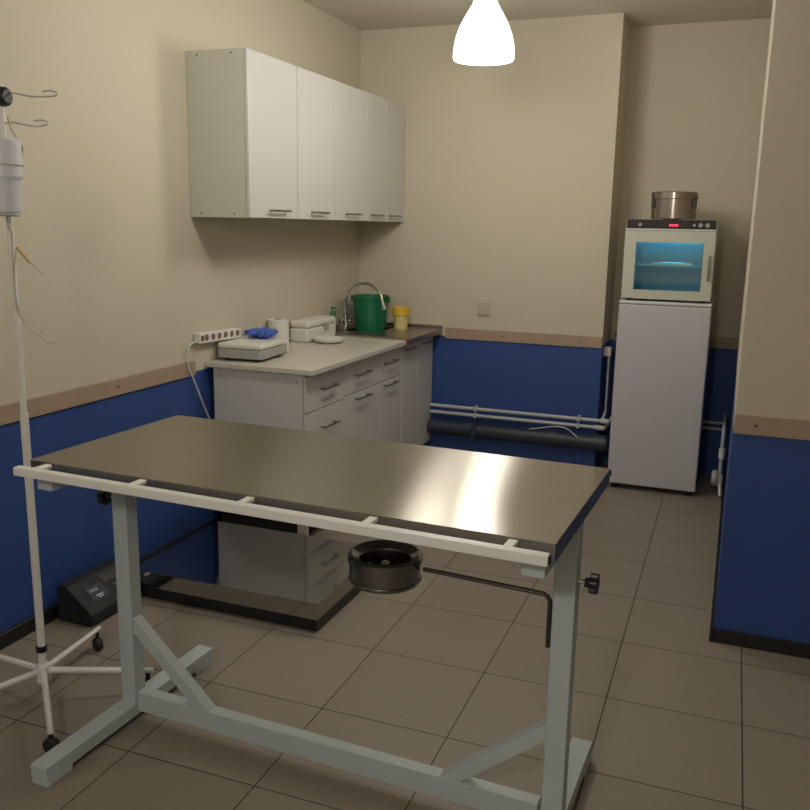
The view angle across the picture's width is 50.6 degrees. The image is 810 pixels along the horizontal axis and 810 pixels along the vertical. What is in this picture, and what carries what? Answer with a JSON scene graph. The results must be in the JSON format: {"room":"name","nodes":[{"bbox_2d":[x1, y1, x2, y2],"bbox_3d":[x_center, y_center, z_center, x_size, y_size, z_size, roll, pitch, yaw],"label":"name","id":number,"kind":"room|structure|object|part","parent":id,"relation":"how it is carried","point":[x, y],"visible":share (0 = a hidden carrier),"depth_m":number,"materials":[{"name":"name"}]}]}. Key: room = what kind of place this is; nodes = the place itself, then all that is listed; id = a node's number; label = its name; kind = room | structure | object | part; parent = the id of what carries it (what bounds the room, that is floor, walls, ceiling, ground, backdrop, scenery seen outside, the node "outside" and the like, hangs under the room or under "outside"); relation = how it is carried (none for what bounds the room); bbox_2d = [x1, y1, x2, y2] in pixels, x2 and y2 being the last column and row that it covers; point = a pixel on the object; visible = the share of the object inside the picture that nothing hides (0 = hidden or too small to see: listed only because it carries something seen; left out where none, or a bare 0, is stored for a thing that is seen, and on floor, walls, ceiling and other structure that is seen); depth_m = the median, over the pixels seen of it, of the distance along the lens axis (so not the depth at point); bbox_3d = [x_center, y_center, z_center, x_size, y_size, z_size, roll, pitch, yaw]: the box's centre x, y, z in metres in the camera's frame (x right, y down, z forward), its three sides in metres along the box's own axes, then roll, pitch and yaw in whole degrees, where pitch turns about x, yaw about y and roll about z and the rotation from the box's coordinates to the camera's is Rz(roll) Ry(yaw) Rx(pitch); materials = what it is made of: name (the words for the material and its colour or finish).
{"room":"veterinary exam room","nodes":[
{"label":"veterinary exam room","id":0,"kind":"room"},
{"bbox_2d":[0,0,360,632],"bbox_3d":[-1.587,-0.422,2.673,0.150,2.729,7.718,6,13,21],"label":"wall","id":1,"kind":"structure","parent":0,"point":[129,279],"depth_m":3.51,"materials":[{"name":"paint"}]},
{"bbox_2d":[0,360,195,425],"bbox_3d":[-1.958,0.311,1.645,0.012,0.070,5.300,6,13,21],"label":"trim","id":2,"kind":"structure","parent":1,"relation":"attached to","point":[45,404],"depth_m":3.43,"materials":[{"name":"brown wood"}]},
{"bbox_2d":[0,514,221,649],"bbox_3d":[-1.631,0.942,2.672,0.014,0.058,7.180,6,13,21],"label":"baseboard","id":3,"kind":"structure","parent":1,"relation":"attached to","point":[26,627],"depth_m":3.28,"materials":[{"name":"black"}]},
{"bbox_2d":[187,328,240,418],"bbox_3d":[-0.932,-0.050,4.222,0.044,0.638,0.437,6,13,21],"label":"power strip","id":4,"kind":"object","parent":1,"relation":"attached to","point":[230,333],"visible":0.86,"depth_m":4.12,"materials":[{"name":"white plastic"}]},
{"bbox_3d":[-0.938,-0.035,4.222,0.014,0.608,0.427,5,13,20],"label":"cord","id":5,"kind":"part","parent":4,"relation":"part of","materials":[{"name":"grey plastic"}]},
{"bbox_2d":[185,47,297,218],"bbox_3d":[-0.736,-1.241,4.008,0.343,0.716,0.453,6,13,21],"label":"upper cabinet","id":6,"kind":"object","parent":1,"relation":"attached to","point":[242,102],"visible":1,"depth_m":3.84,"materials":[{"name":"grey laminate"}]},
{"bbox_3d":[-0.613,-1.229,3.962,0.016,0.714,0.447,6,13,21],"label":"door","id":7,"kind":"part","parent":6,"relation":"part of","materials":[{"name":"grey laminate"}]},
{"bbox_3d":[-0.589,-0.916,4.040,0.031,0.010,0.173,6,13,21],"label":"handle","id":8,"kind":"part","parent":6,"relation":"part of","materials":[{"name":"silver metal"}]},
{"bbox_2d":[249,66,366,220],"bbox_3d":[-0.503,-1.360,4.597,0.343,0.716,0.833,6,13,21],"label":"upper cabinet","id":9,"kind":"object","parent":1,"relation":"attached to","point":[331,114],"visible":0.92,"depth_m":4.50,"materials":[{"name":"grey laminate"}]},
{"bbox_3d":[-0.455,-1.309,4.359,0.016,0.714,0.409,6,13,21],"label":"door","id":10,"kind":"part","parent":9,"relation":"part of","materials":[{"name":"grey laminate"}]},
{"bbox_3d":[-0.436,-0.993,4.423,0.031,0.010,0.173,6,13,21],"label":"handle","id":11,"kind":"part","parent":9,"relation":"part of","materials":[{"name":"silver metal"}]},
{"bbox_3d":[-0.304,-1.386,4.740,0.016,0.714,0.413,6,13,21],"label":"door","id":12,"kind":"part","parent":9,"relation":"part of","materials":[{"name":"grey laminate"}]},
{"bbox_3d":[-0.287,-1.069,4.798,0.031,0.010,0.173,6,13,21],"label":"handle","id":13,"kind":"part","parent":9,"relation":"part of","materials":[{"name":"silver metal"}]},
{"bbox_2d":[322,92,404,221],"bbox_3d":[-0.243,-1.492,5.251,0.343,0.716,0.597,6,13,21],"label":"upper cabinet","id":14,"kind":"object","parent":1,"relation":"attached to","point":[385,144],"visible":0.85,"depth_m":5.17,"materials":[{"name":"grey laminate"}]},
{"bbox_3d":[-0.173,-1.452,5.069,0.016,0.714,0.295,6,13,21],"label":"door","id":15,"kind":"part","parent":14,"relation":"part of","materials":[{"name":"grey laminate"}]},
{"bbox_3d":[-0.065,-1.507,5.342,0.016,0.714,0.291,6,13,21],"label":"door","id":16,"kind":"part","parent":14,"relation":"part of","materials":[{"name":"grey laminate"}]},
{"bbox_2d":[0,462,809,809],"bbox_3d":[0.574,1.190,2.058,4.900,0.100,7.868,6,13,21],"label":"floor","id":17,"kind":"structure","parent":0,"point":[438,672],"depth_m":2.87,"materials":[{"name":"tile"}]},
{"bbox_2d":[0,84,153,751],"bbox_3d":[-1.172,0.023,2.616,0.655,1.894,0.663,6,13,21],"label":"stand","id":18,"kind":"object","parent":17,"relation":"on","point":[43,669],"visible":0.87,"depth_m":2.66,"materials":[{"name":"white metal"}]},
{"bbox_3d":[-1.135,-0.868,2.411,0.044,0.056,0.056,6,13,21],"label":"clamp knob","id":19,"kind":"part","parent":18,"relation":"part of","materials":[{"name":"black plastic"}]},
{"bbox_2d":[0,117,23,216],"bbox_3d":[-1.121,-0.662,2.388,0.109,0.266,0.109,6,13,21],"label":"bottle","id":20,"kind":"object","parent":18,"relation":"hanging from","point":[11,152],"visible":1,"depth_m":2.37,"materials":[{"name":"white plastic"}]},
{"bbox_2d":[6,217,56,343],"bbox_3d":[-1.095,-0.361,2.504,0.112,0.370,0.063,-6,14,-30],"label":"infusion line","id":21,"kind":"object","parent":20,"relation":"hanging from","point":[25,257],"visible":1,"depth_m":2.50,"materials":[{"name":"beige"}]},
{"bbox_3d":[-1.330,0.847,2.859,0.330,0.040,0.021,7,13,28],"label":"leg","id":22,"kind":"part","parent":18,"relation":"part of","materials":[{"name":"white metal"}]},
{"bbox_3d":[-1.303,0.890,2.654,0.330,0.040,0.021,-10,16,-42],"label":"leg","id":23,"kind":"part","parent":18,"relation":"part of","materials":[{"name":"white metal"}]},
{"bbox_3d":[-1.094,0.902,2.616,0.021,0.040,0.330,-5,13,-25],"label":"leg","id":24,"kind":"part","parent":18,"relation":"part of","materials":[{"name":"white metal"}]},
{"bbox_3d":[-1.139,0.831,2.949,0.021,0.040,0.330,3,12,10],"label":"leg","id":25,"kind":"part","parent":18,"relation":"part of","materials":[{"name":"white metal"}]},
{"bbox_3d":[-0.993,0.865,2.799,0.330,0.040,0.021,-1,12,-8],"label":"leg","id":26,"kind":"part","parent":18,"relation":"part of","materials":[{"name":"white metal"}]},
{"bbox_2d":[57,560,117,626],"bbox_3d":[-1.214,0.746,3.416,0.171,0.149,0.285,6,13,21],"label":"indicator","id":27,"kind":"object","parent":17,"relation":"on","point":[89,597],"visible":0.86,"depth_m":3.33,"materials":[{"name":"black plastic"}]},
{"bbox_3d":[-1.208,0.734,3.365,0.055,0.046,0.090,6,13,21],"label":"label plate","id":28,"kind":"part","parent":27,"relation":"part of","materials":[{"name":"grey plastic"}]},
{"bbox_2d":[139,521,360,630],"bbox_3d":[-0.620,0.714,3.697,0.865,0.120,0.640,6,13,21],"label":"scale","id":29,"kind":"object","parent":17,"relation":"on","point":[280,577],"visible":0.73,"depth_m":3.52,"materials":[{"name":"silver metal"}]},
{"bbox_3d":[-0.621,0.745,3.703,0.857,0.046,0.632,6,13,21],"label":"frame","id":30,"kind":"part","parent":29,"relation":"part of","materials":[{"name":"black plastic"}]},
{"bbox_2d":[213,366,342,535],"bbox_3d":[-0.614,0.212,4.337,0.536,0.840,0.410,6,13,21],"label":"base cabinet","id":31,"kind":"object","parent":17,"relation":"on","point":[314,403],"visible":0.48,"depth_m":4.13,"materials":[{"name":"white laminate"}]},
{"bbox_3d":[-0.495,0.617,4.157,0.053,0.124,0.016,6,13,21],"label":"foot panel","id":32,"kind":"part","parent":31,"relation":"part of","materials":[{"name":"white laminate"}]},
{"bbox_3d":[-0.395,-0.082,4.191,0.016,0.175,0.405,6,13,21],"label":"drawer","id":33,"kind":"part","parent":31,"relation":"part of","materials":[{"name":"white laminate"}]},
{"bbox_3d":[-0.398,0.093,4.228,0.016,0.172,0.405,6,13,21],"label":"drawer","id":34,"kind":"part","parent":31,"relation":"part of","materials":[{"name":"white laminate"}]},
{"bbox_3d":[-0.370,0.095,4.236,0.031,0.010,0.167,6,13,21],"label":"handle","id":35,"kind":"part","parent":31,"relation":"part of","materials":[{"name":"silver metal"}]},
{"bbox_3d":[-0.366,-0.091,4.197,0.031,0.010,0.167,6,13,21],"label":"handle","id":36,"kind":"part","parent":31,"relation":"part of","materials":[{"name":"silver metal"}]},
{"bbox_2d":[13,415,609,809],"bbox_3d":[-0.236,0.603,2.349,1.488,0.900,0.760,6,13,23],"label":"examination table","id":37,"kind":"object","parent":17,"relation":"on","point":[532,513],"visible":1,"depth_m":2.22,"materials":[{"name":"silver metal"}]},
{"bbox_3d":[-0.899,0.276,2.580,0.030,0.054,0.051,6,13,23],"label":"clamp knob","id":38,"kind":"part","parent":37,"relation":"part of","materials":[{"name":"black plastic"}]},
{"bbox_3d":[-0.842,0.532,2.607,0.055,0.798,0.050,6,13,23],"label":"leg","id":39,"kind":"part","parent":37,"relation":"part of","materials":[{"name":"grey paint"}]},
{"bbox_3d":[-0.362,0.237,1.950,1.405,0.024,0.024,6,13,23],"label":"rail","id":40,"kind":"part","parent":37,"relation":"part of","materials":[{"name":"white metal"}]},
{"bbox_2d":[348,539,422,593],"bbox_3d":[-0.051,0.419,2.221,0.195,0.079,0.195,6,13,21],"label":"bowl","id":41,"kind":"object","parent":37,"relation":"attached to","point":[383,566],"visible":0.98,"depth_m":2.17,"materials":[{"name":"silver metal"}]},
{"bbox_3d":[-0.051,0.423,2.222,0.024,0.043,0.024,6,13,21],"label":"plug knob","id":42,"kind":"part","parent":41,"relation":"part of","materials":[{"name":"silver metal"}]},
{"bbox_3d":[0.200,0.502,2.140,0.342,0.140,0.013,7,13,25],"label":"bowl arm","id":43,"kind":"part","parent":37,"relation":"part of","materials":[{"name":"grey metal"}]},
{"bbox_3d":[0.382,0.660,2.095,0.055,0.798,0.050,6,13,23],"label":"leg","id":44,"kind":"part","parent":37,"relation":"part of","materials":[{"name":"grey paint"}]},
{"bbox_3d":[0.441,0.421,2.022,0.030,0.054,0.051,6,13,23],"label":"clamp knob","id":45,"kind":"part","parent":37,"relation":"part of","materials":[{"name":"black plastic"}]},
{"bbox_2d":[342,346,401,441],"bbox_3d":[-0.392,0.099,4.897,0.536,0.840,0.814,6,13,21],"label":"base cabinet","id":46,"kind":"object","parent":17,"relation":"on","point":[371,399],"visible":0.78,"depth_m":4.78,"materials":[{"name":"white laminate"}]},
{"bbox_2d":[205,336,405,375],"bbox_3d":[-0.478,-0.282,4.598,0.583,0.025,1.212,6,13,21],"label":"countertop","id":47,"kind":"structure","parent":46,"relation":"on","point":[312,358],"depth_m":4.34,"materials":[{"name":"laminate"}]},
{"bbox_2d":[218,336,288,361],"bbox_3d":[-0.749,-0.289,4.334,0.247,0.086,0.387,5,12,17],"label":"scale","id":48,"kind":"object","parent":47,"relation":"on","point":[256,349],"visible":1,"depth_m":4.18,"materials":[{"name":"grey plastic"}]},
{"bbox_2d":[244,327,277,338],"bbox_3d":[-0.743,-0.377,4.411,0.176,0.054,0.245,0,12,-6],"label":"gloves","id":49,"kind":"object","parent":48,"relation":"on","point":[262,332],"visible":1,"depth_m":4.34,"materials":[{"name":"blue rubber"}]},
{"bbox_2d":[268,318,288,340],"bbox_3d":[-0.690,-0.394,4.667,0.112,0.156,0.112,6,13,21],"label":"paper roll","id":50,"kind":"object","parent":47,"relation":"on","point":[282,325],"visible":0.51,"depth_m":4.62,"materials":[{"name":"white paper"}]},
{"bbox_2d":[290,315,334,341],"bbox_3d":[-0.535,-0.452,5.043,0.128,0.122,0.370,6,13,21],"label":"case","id":51,"kind":"object","parent":47,"relation":"on","point":[304,329],"visible":0.99,"depth_m":4.92,"materials":[{"name":"white plastic"}]},
{"bbox_3d":[-0.538,-0.491,5.036,0.120,0.044,0.364,6,13,21],"label":"lid","id":52,"kind":"part","parent":51,"relation":"part of","materials":[{"name":"white plastic"}]},
{"bbox_2d":[313,336,344,343],"bbox_3d":[-0.434,-0.374,4.898,0.180,0.033,0.180,6,13,21],"label":"dish","id":53,"kind":"object","parent":47,"relation":"on","point":[320,339],"visible":1,"depth_m":4.84,"materials":[{"name":"white ceramic"}]},
{"bbox_3d":[-0.434,-0.384,4.896,0.144,0.014,0.144,6,13,21],"label":"lid","id":54,"kind":"part","parent":53,"relation":"part of","materials":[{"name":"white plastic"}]},
{"bbox_2d":[334,322,441,344],"bbox_3d":[-0.143,-0.400,5.424,0.604,0.180,0.612,6,13,21],"label":"sink","id":55,"kind":"object","parent":47,"relation":"in","point":[414,333],"visible":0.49,"depth_m":5.30,"materials":[{"name":"silver metal"}]},
{"bbox_2d":[330,306,336,330],"bbox_3d":[-0.444,-0.534,5.307,0.063,0.154,0.048,6,13,21],"label":"soap bottle","id":56,"kind":"object","parent":55,"relation":"on","point":[331,307],"visible":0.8,"depth_m":5.29,"materials":[{"name":"green plastic"}]},
{"bbox_2d":[339,282,385,329],"bbox_3d":[-0.258,-0.617,5.359,0.302,0.303,0.146,6,13,21],"label":"faucet","id":57,"kind":"object","parent":55,"relation":"on","point":[345,315],"visible":1,"depth_m":5.37,"materials":[{"name":"silver metal"}]},
{"bbox_3d":[-0.252,-0.666,5.347,0.278,0.203,0.017,6,13,21],"label":"spout","id":58,"kind":"part","parent":57,"relation":"part of","materials":[{"name":"silver metal"}]},
{"bbox_2d":[343,327,393,330],"bbox_3d":[-0.230,-0.410,5.516,0.244,0.158,0.354,6,13,21],"label":"basin","id":59,"kind":"object","parent":55,"relation":"in","point":[351,328],"depth_m":5.54,"materials":[{"name":"silver metal"}]},
{"bbox_2d":[351,294,390,332],"bbox_3d":[-0.223,-0.522,5.512,0.264,0.365,0.246,6,13,21],"label":"bucket","id":60,"kind":"object","parent":55,"relation":"in","point":[369,316],"visible":0.67,"depth_m":5.42,"materials":[{"name":"green plastic"}]},
{"bbox_2d":[392,306,409,328],"bbox_3d":[-0.027,-0.561,5.508,0.116,0.140,0.116,6,13,21],"label":"plastic pot","id":61,"kind":"object","parent":55,"relation":"on","point":[400,314],"visible":1,"depth_m":5.47,"materials":[{"name":"yellow plastic"}]},
{"bbox_3d":[-0.026,-0.602,5.500,0.116,0.056,0.116,6,13,21],"label":"lid","id":62,"kind":"part","parent":61,"relation":"part of","materials":[{"name":"yellow plastic"}]},
{"bbox_3d":[-0.238,0.177,4.673,0.016,0.530,0.485,6,13,21],"label":"door","id":63,"kind":"part","parent":46,"relation":"part of","materials":[{"name":"white laminate"}]},
{"bbox_3d":[-0.232,-0.169,4.601,0.016,0.167,0.485,6,13,21],"label":"drawer","id":64,"kind":"part","parent":46,"relation":"part of","materials":[{"name":"white laminate"}]},
{"bbox_3d":[-0.220,-0.170,4.564,0.031,0.010,0.184,6,13,21],"label":"handle","id":65,"kind":"part","parent":46,"relation":"part of","materials":[{"name":"silver metal"}]},
{"bbox_3d":[-0.223,-0.046,4.590,0.031,0.010,0.184,6,13,21],"label":"handle","id":66,"kind":"part","parent":46,"relation":"part of","materials":[{"name":"silver metal"}]},
{"bbox_3d":[-0.090,0.102,5.046,0.016,0.530,0.320,6,13,21],"label":"door","id":67,"kind":"part","parent":46,"relation":"part of","materials":[{"name":"white laminate"}]},
{"bbox_3d":[-0.084,-0.244,4.973,0.016,0.167,0.320,6,13,21],"label":"drawer","id":68,"kind":"part","parent":46,"relation":"part of","materials":[{"name":"white laminate"}]},
{"bbox_3d":[-0.077,-0.248,4.923,0.031,0.010,0.184,6,13,21],"label":"handle","id":69,"kind":"part","parent":46,"relation":"part of","materials":[{"name":"silver metal"}]},
{"bbox_3d":[-0.079,-0.123,4.949,0.031,0.010,0.184,6,13,21],"label":"handle","id":70,"kind":"part","parent":46,"relation":"part of","materials":[{"name":"silver metal"}]},
{"bbox_2d":[400,337,433,444],"bbox_3d":[-0.143,-0.027,5.522,0.536,0.840,0.552,6,13,21],"label":"base cabinet","id":71,"kind":"object","parent":17,"relation":"on","point":[416,384],"visible":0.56,"depth_m":5.41,"materials":[{"name":"white laminate"}]},
{"bbox_3d":[0.021,-0.037,5.302,0.016,0.702,0.270,6,13,21],"label":"door","id":72,"kind":"part","parent":71,"relation":"part of","materials":[{"name":"white laminate"}]},
{"bbox_3d":[0.121,-0.088,5.555,0.016,0.702,0.273,6,13,21],"label":"door","id":73,"kind":"part","parent":71,"relation":"part of","materials":[{"name":"white laminate"}]},
{"bbox_2d":[608,297,714,495],"bbox_3d":[1.557,-0.080,5.215,0.513,1.130,0.536,6,13,21],"label":"refrigerator","id":74,"kind":"object","parent":17,"relation":"on","point":[663,346],"visible":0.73,"depth_m":4.97,"materials":[{"name":"white metal"}]},
{"bbox_3d":[1.570,-0.624,5.104,0.509,0.020,0.529,6,13,21],"label":"panel","id":75,"kind":"part","parent":74,"relation":"part of","materials":[{"name":"grey"}]},
{"bbox_2d":[621,219,719,302],"bbox_3d":[1.552,-0.848,5.003,0.489,0.458,0.462,6,13,21],"label":"uv steriliser","id":76,"kind":"object","parent":74,"relation":"on","point":[647,241],"visible":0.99,"depth_m":4.89,"materials":[{"name":"beige metal"}]},
{"bbox_2d":[635,263,701,267],"bbox_3d":[1.545,-0.814,4.992,0.427,0.004,0.280,6,13,21],"label":"shelf","id":77,"kind":"object","parent":76,"relation":"attached to","point":[637,264],"depth_m":4.91,"materials":[{"name":"silver metal"}]},
{"bbox_3d":[1.487,-1.006,4.790,0.477,0.058,0.028,6,13,21],"label":"control panel","id":78,"kind":"part","parent":76,"relation":"part of","materials":[{"name":"black plastic"}]},
{"bbox_2d":[652,262,692,265],"bbox_3d":[1.558,-0.824,4.996,0.220,0.014,0.120,6,13,21],"label":"tray","id":79,"kind":"object","parent":76,"relation":"on","point":[653,263],"visible":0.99,"depth_m":4.94,"materials":[{"name":"silver metal"}]},
{"bbox_2d":[651,191,698,219],"bbox_3d":[1.531,-1.133,4.873,0.254,0.152,0.254,6,13,21],"label":"drum","id":80,"kind":"object","parent":76,"relation":"on","point":[668,204],"visible":0.96,"depth_m":4.77,"materials":[{"name":"silver metal"}]},
{"bbox_3d":[1.532,-1.187,4.861,0.254,0.042,0.254,6,13,21],"label":"lid","id":81,"kind":"part","parent":80,"relation":"part of","materials":[{"name":"silver metal"}]},
{"bbox_3d":[1.676,-0.753,4.728,0.012,0.140,0.014,6,13,21],"label":"handle","id":82,"kind":"part","parent":76,"relation":"part of","materials":[{"name":"silver metal"}]},
{"bbox_2d":[359,13,631,466],"bbox_3d":[0.549,-1.005,5.649,1.631,2.729,0.518,6,13,21],"label":"wall","id":83,"kind":"structure","parent":0,"point":[513,170],"depth_m":5.32,"materials":[{"name":"paint"}]},
{"bbox_2d":[477,302,489,315],"bbox_3d":[0.501,-0.611,5.455,0.084,0.084,0.014,6,13,21],"label":"light switch","id":84,"kind":"object","parent":83,"relation":"attached to","point":[483,308],"visible":1,"depth_m":5.45,"materials":[{"name":"beige plastic"}]},
{"bbox_2d":[427,419,607,451],"bbox_3d":[0.703,0.186,5.481,1.160,0.106,0.113,6,13,21],"label":"pipe","id":85,"kind":"object","parent":83,"relation":"attached to","point":[553,438],"visible":1,"depth_m":5.43,"materials":[{"name":"grey"}]},
{"bbox_2d":[529,426,576,437],"bbox_3d":[0.925,0.156,5.349,0.315,0.057,0.014,7,13,28],"label":"loose cable","id":86,"kind":"object","parent":85,"relation":"on","point":[547,426],"visible":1,"depth_m":5.34,"materials":[{"name":"grey plastic"}]},
{"bbox_2d":[430,409,610,430],"bbox_3d":[0.771,0.059,5.644,1.150,0.034,0.402,6,13,21],"label":"pipe","id":87,"kind":"object","parent":83,"relation":"attached to","point":[577,425],"visible":0.88,"depth_m":5.45,"materials":[{"name":"grey plastic"}]},
{"bbox_2d":[430,403,610,423],"bbox_3d":[0.783,0.017,5.631,1.174,0.034,0.402,6,13,21],"label":"pipe","id":88,"kind":"object","parent":83,"relation":"attached to","point":[578,418],"visible":0.87,"depth_m":5.44,"materials":[{"name":"grey plastic"}]},
{"bbox_2d":[445,327,602,348],"bbox_3d":[0.733,-0.425,5.403,1.011,0.070,0.012,6,13,21],"label":"trim","id":89,"kind":"structure","parent":83,"relation":"attached to","point":[452,333],"depth_m":5.39,"materials":[{"name":"brown wood"}]},
{"bbox_2d":[602,346,614,418],"bbox_3d":[1.252,-0.132,5.325,0.071,0.454,0.121,6,13,21],"label":"riser pipe","id":90,"kind":"object","parent":83,"relation":"attached to","point":[608,350],"visible":0.97,"depth_m":5.34,"materials":[{"name":"grey plastic"}]},
{"bbox_2d":[302,0,771,30],"bbox_3d":[0.624,-1.579,1.480,4.900,0.100,7.868,6,13,21],"label":"ceiling","id":91,"kind":"structure","parent":0,"point":[363,15],"depth_m":4.83,"materials":[{"name":"beige paint"}]},
{"bbox_2d":[453,0,513,65],"bbox_3d":[0.362,-1.789,3.858,0.278,0.464,0.278,6,13,21],"label":"pendant lamp","id":92,"kind":"object","parent":91,"relation":"hanging from","point":[484,37],"visible":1,"depth_m":3.79,"materials":[{"name":"white glass"}]},
{"bbox_2d":[603,18,769,475],"bbox_3d":[1.736,-0.931,5.393,0.774,2.729,0.150,6,13,21],"label":"wall","id":93,"kind":"structure","parent":0,"point":[695,91],"depth_m":5.19,"materials":[{"name":"paint"}]},
{"bbox_2d":[614,331,738,349],"bbox_3d":[1.707,-0.411,5.421,0.754,0.070,0.012,6,13,21],"label":"trim","id":94,"kind":"structure","parent":93,"relation":"attached to","point":[716,342],"depth_m":5.32,"materials":[{"name":"brown wood"}]},
{"bbox_2d":[703,426,721,430],"bbox_3d":[1.709,0.127,5.508,0.655,0.019,0.020,6,13,21],"label":"pipe","id":95,"kind":"object","parent":93,"relation":"attached to","point":[704,427],"visible":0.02,"depth_m":5.41,"materials":[{"name":"grey plastic"}]},
{"bbox_2d":[703,420,722,424],"bbox_3d":[1.710,0.088,5.500,0.655,0.019,0.020,6,13,21],"label":"pipe","id":96,"kind":"object","parent":93,"relation":"attached to","point":[704,421],"visible":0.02,"depth_m":5.40,"materials":[{"name":"grey plastic"}]},
{"bbox_2d":[714,0,809,643],"bbox_3d":[2.682,-0.575,3.769,2.195,2.729,2.562,6,13,21],"label":"wall","id":97,"kind":"structure","parent":0,"point":[763,580],"depth_m":3.02,"materials":[{"name":"paint"}]},
{"bbox_2d":[709,468,725,641],"bbox_3d":[1.597,0.651,4.347,0.012,0.055,2.404,6,13,21],"label":"baseboard","id":98,"kind":"structure","parent":97,"relation":"attached to","point":[724,476],"depth_m":3.85,"materials":[{"name":"black"}]},
{"bbox_2d":[711,413,726,495],"bbox_3d":[1.888,0.289,5.145,0.066,0.393,0.508,6,13,21],"label":"radiator valve","id":99,"kind":"object","parent":97,"relation":"attached to","point":[716,479],"visible":1,"depth_m":4.95,"materials":[{"name":"grey plastic"}]},
{"bbox_3d":[1.822,0.481,4.967,0.017,0.089,0.064,3,12,7],"label":"lever","id":100,"kind":"part","parent":99,"relation":"part of","materials":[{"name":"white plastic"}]},
{"bbox_2d":[712,628,809,658],"bbox_3d":[2.191,0.971,2.866,2.195,0.055,0.012,6,13,21],"label":"baseboard","id":101,"kind":"structure","parent":97,"relation":"attached to","point":[763,643],"depth_m":3.19,"materials":[{"name":"black plastic"}]},
{"bbox_2d":[733,414,809,440],"bbox_3d":[2.207,0.166,2.698,2.193,0.070,0.012,6,13,21],"label":"trim","id":102,"kind":"structure","parent":97,"relation":"attached to","point":[743,424],"depth_m":3.04,"materials":[{"name":"brown wood"}]}
]}

